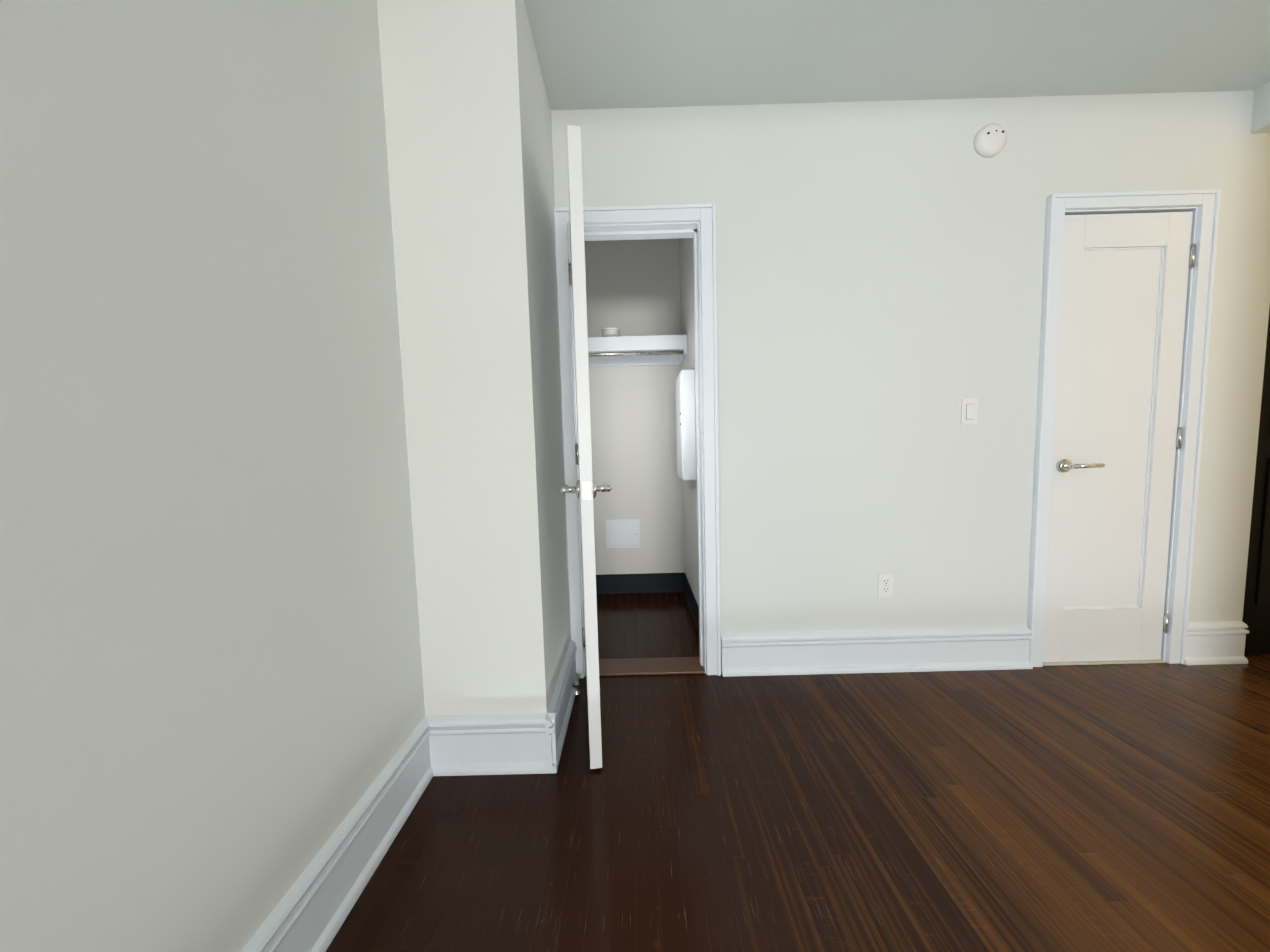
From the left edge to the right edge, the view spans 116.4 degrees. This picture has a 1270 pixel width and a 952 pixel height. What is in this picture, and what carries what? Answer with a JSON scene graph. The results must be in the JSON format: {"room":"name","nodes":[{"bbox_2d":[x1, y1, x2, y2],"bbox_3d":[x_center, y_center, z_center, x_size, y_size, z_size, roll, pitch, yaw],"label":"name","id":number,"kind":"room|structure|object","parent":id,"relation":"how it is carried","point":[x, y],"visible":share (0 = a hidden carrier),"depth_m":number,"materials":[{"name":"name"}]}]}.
{"room":"empty bedroom","nodes":[
{"label":"empty bedroom","id":0,"kind":"room"},
{"bbox_2d":[0,0,424,951],"bbox_3d":[-0.797,0.004,-2.375,0.120,2.520,10.690,-1,4,0],"label":"wall","id":1,"kind":"structure","parent":0,"point":[212,710],"depth_m":0.65,"materials":[{"name":"white paint"}]},
{"bbox_2d":[241,716,436,951],"bbox_3d":[-0.692,1.221,-3.084,0.031,0.190,8.860,-1,4,0],"label":"baseboard","id":2,"kind":"structure","parent":1,"relation":"attached to","point":[313,907],"depth_m":0.95,"materials":[{"name":"paint"}]},
{"bbox_2d":[377,0,570,715],"bbox_3d":[-0.530,-0.283,1.512,0.410,2.520,0.525,-1,4,0],"label":"wall","id":3,"kind":"structure","parent":0,"point":[468,118],"depth_m":1.25,"materials":[{"name":"white paint"}]},
{"bbox_2d":[429,713,540,775],"bbox_3d":[-0.479,0.898,1.318,0.330,0.190,0.031,-1,4,0],"label":"baseboard","id":4,"kind":"structure","parent":3,"relation":"attached to","point":[479,744],"depth_m":1.32,"materials":[{"name":"paint"}]},
{"bbox_2d":[537,640,578,773],"bbox_3d":[-0.279,0.875,1.570,0.031,0.190,0.538,-1,4,0],"label":"baseboard","id":5,"kind":"structure","parent":3,"relation":"attached to","point":[552,725],"depth_m":1.40,"materials":[{"name":"paint"}]},
{"bbox_2d":[584,239,683,574],"bbox_3d":[-0.137,-0.392,2.896,1.195,2.520,0.120,-1,4,0],"label":"wall","id":6,"kind":"structure","parent":0,"point":[639,287],"depth_m":2.83,"materials":[{"name":"paint"}]},
{"bbox_2d":[605,519,639,547],"bbox_3d":[-0.088,0.424,2.890,0.250,0.210,0.007,-1,4,0],"label":"access panel","id":7,"kind":"object","parent":6,"relation":"attached to","point":[624,533],"visible":1,"depth_m":2.89,"materials":[{"name":"paint"}]},
{"bbox_2d":[588,335,686,366],"bbox_3d":[-0.209,-0.823,2.628,1.071,0.110,0.349,-1,4,0],"label":"closet shelf","id":8,"kind":"object","parent":6,"relation":"attached to","point":[639,343],"visible":0.62,"depth_m":2.46,"materials":[{"name":"paint"}]},
{"bbox_2d":[602,327,619,336],"bbox_3d":[-0.154,-0.904,2.522,0.120,0.062,0.120,-1,4,0],"label":"bowls","id":9,"kind":"object","parent":8,"relation":"on","point":[610,331],"visible":0.77,"depth_m":2.48,"materials":[{"name":"white ceramic"}]},
{"bbox_2d":[596,573,682,593],"bbox_3d":[-0.166,0.799,2.915,1.075,0.142,0.012,-1,4,0],"label":"baseboard","id":10,"kind":"structure","parent":6,"relation":"attached to","point":[639,583],"depth_m":2.92,"materials":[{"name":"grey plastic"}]},
{"bbox_2d":[676,238,698,606],"bbox_3d":[0.399,-0.368,2.356,0.120,2.520,0.930,-1,4,0],"label":"wall","id":11,"kind":"structure","parent":0,"point":[684,246],"depth_m":2.51,"materials":[{"name":"paint"}]},
{"bbox_2d":[588,350,683,356],"bbox_3d":[-0.218,-0.776,2.517,1.052,0.060,0.060,-1,4,0],"label":"hanging rail","id":12,"kind":"object","parent":11,"relation":"attached to","point":[637,353],"visible":0.48,"depth_m":2.50,"materials":[{"name":"silver metal"}]},
{"bbox_2d":[675,369,695,479],"bbox_3d":[0.300,-0.296,2.375,0.082,0.620,0.330,-1,4,0],"label":"utility box","id":13,"kind":"object","parent":11,"relation":"attached to","point":[685,423],"visible":1,"depth_m":2.22,"materials":[{"name":"paint"}]},
{"bbox_2d":[682,572,698,634],"bbox_3d":[0.365,0.820,2.440,0.012,0.142,0.930,-1,4,0],"label":"baseboard","id":14,"kind":"structure","parent":11,"relation":"attached to","point":[693,606],"depth_m":2.55,"materials":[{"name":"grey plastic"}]},
{"bbox_2d":[326,592,1269,951],"bbox_3d":[1.611,1.248,-2.287,4.870,0.100,10.690,-1,4,0],"label":"floor","id":15,"kind":"structure","parent":0,"point":[1092,808],"depth_m":1.12,"materials":[{"name":"brown wood"}]},
{"bbox_2d":[573,681,579,694],"bbox_3d":[-0.258,0.934,1.737,0.033,0.047,0.033,-1,4,0],"label":"door stop","id":16,"kind":"object","parent":15,"relation":"on","point":[576,684],"visible":0.92,"depth_m":1.73,"materials":[{"name":"silver metal"}]},
{"bbox_2d":[585,657,704,675],"bbox_3d":[0.048,0.930,1.925,0.565,0.012,0.135,-1,4,0],"label":"threshold","id":17,"kind":"object","parent":15,"relation":"on","point":[650,666],"visible":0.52,"depth_m":1.91,"materials":[{"name":"brown wood"}]},
{"bbox_2d":[1043,659,1165,665],"bbox_3d":[2.201,0.875,1.911,0.578,0.010,0.132,-1,4,0],"label":"threshold","id":18,"kind":"object","parent":15,"relation":"on","point":[1102,662],"visible":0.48,"depth_m":1.85,"materials":[{"name":"beige wood"}]},
{"bbox_2d":[524,0,1269,109],"bbox_3d":[1.542,-1.364,-2.474,4.870,0.100,10.690,-1,4,0],"label":"ceiling","id":19,"kind":"structure","parent":0,"point":[603,54],"depth_m":1.46,"materials":[{"name":"paint"}]},
{"bbox_2d":[551,90,1269,633],"bbox_3d":[1.234,-0.352,1.829,3.160,2.520,0.120,-1,4,0],"label":"wall","id":20,"kind":"structure","parent":0,"point":[879,286],"depth_m":1.75,"materials":[{"name":"paint"}]},
{"bbox_2d":[560,125,611,768],"bbox_3d":[-0.173,-0.052,1.516,0.190,2.020,0.561,-1,4,0],"label":"closet door","id":21,"kind":"structure","parent":20,"relation":"in","point":[585,489],"depth_m":1.24,"materials":[{"name":"paint"}]},
{"bbox_2d":[554,203,720,677],"bbox_3d":[0.021,-0.115,1.835,0.709,2.110,0.144,-1,4,0],"label":"door frame","id":22,"kind":"structure","parent":20,"relation":"attached to","point":[696,223],"depth_m":1.76,"materials":[{"name":"paint"}]},
{"bbox_2d":[721,626,1032,676],"bbox_3d":[1.125,0.819,1.838,1.438,0.190,0.031,-1,4,0],"label":"baseboard","id":23,"kind":"structure","parent":20,"relation":"attached to","point":[981,648],"depth_m":1.84,"materials":[{"name":"paint"}]},
{"bbox_2d":[878,573,892,597],"bbox_3d":[1.163,0.508,1.827,0.070,0.115,0.009,-1,4,0],"label":"outlet","id":24,"kind":"object","parent":20,"relation":"attached to","point":[885,584],"visible":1,"depth_m":1.82,"materials":[{"name":"white plastic"}]},
{"bbox_2d":[961,399,977,424],"bbox_3d":[1.505,-0.288,1.769,0.070,0.115,0.010,-1,4,0],"label":"light switch","id":25,"kind":"object","parent":20,"relation":"attached to","point":[969,411],"visible":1,"depth_m":1.77,"materials":[{"name":"white plastic"}]},
{"bbox_2d":[973,123,1006,157],"bbox_3d":[1.518,-1.432,1.673,0.128,0.128,0.036,-1,4,0],"label":"smoke detector","id":26,"kind":"object","parent":20,"relation":"attached to","point":[990,140],"visible":1,"depth_m":1.66,"materials":[{"name":"white plastic"}]},
{"bbox_2d":[1043,212,1195,661],"bbox_3d":[2.180,-0.135,1.775,0.582,2.025,0.106,-1,4,0],"label":"door","id":27,"kind":"structure","parent":20,"relation":"in","point":[1117,434],"depth_m":1.79,"materials":[{"name":"paint"}]},
{"bbox_2d":[1027,189,1220,666],"bbox_3d":[2.173,-0.171,1.830,0.722,2.110,0.144,-1,4,0],"label":"door frame","id":28,"kind":"structure","parent":20,"relation":"attached to","point":[1203,205],"depth_m":1.75,"materials":[{"name":"paint"}]},
{"bbox_2d":[1184,621,1248,664],"bbox_3d":[2.697,0.778,1.834,0.286,0.190,0.031,-1,4,0],"label":"baseboard","id":29,"kind":"structure","parent":20,"relation":"attached to","point":[1219,642],"depth_m":1.83,"materials":[{"name":"paint"}]},
{"bbox_2d":[1251,82,1269,133],"bbox_3d":[2.663,-0.044,-2.974,0.245,2.520,9.505,-1,4,0],"label":"wall","id":30,"kind":"structure","parent":0,"point":[1261,114],"depth_m":1.66,"materials":[{"name":"paint"}]},
{"bbox_3d":[3.414,-0.409,1.824,1.200,2.520,0.120,-1,4,0],"label":"wall","id":31,"kind":"structure","parent":0,"visible":0},
{"bbox_2d":[1242,308,1269,653],"bbox_3d":[3.240,-0.168,1.790,0.832,2.038,0.133,-1,4,0],"label":"hall door","id":32,"kind":"structure","parent":31,"relation":"in","point":[1256,614],"depth_m":1.84,"materials":[{"name":"black paint"}]}
]}

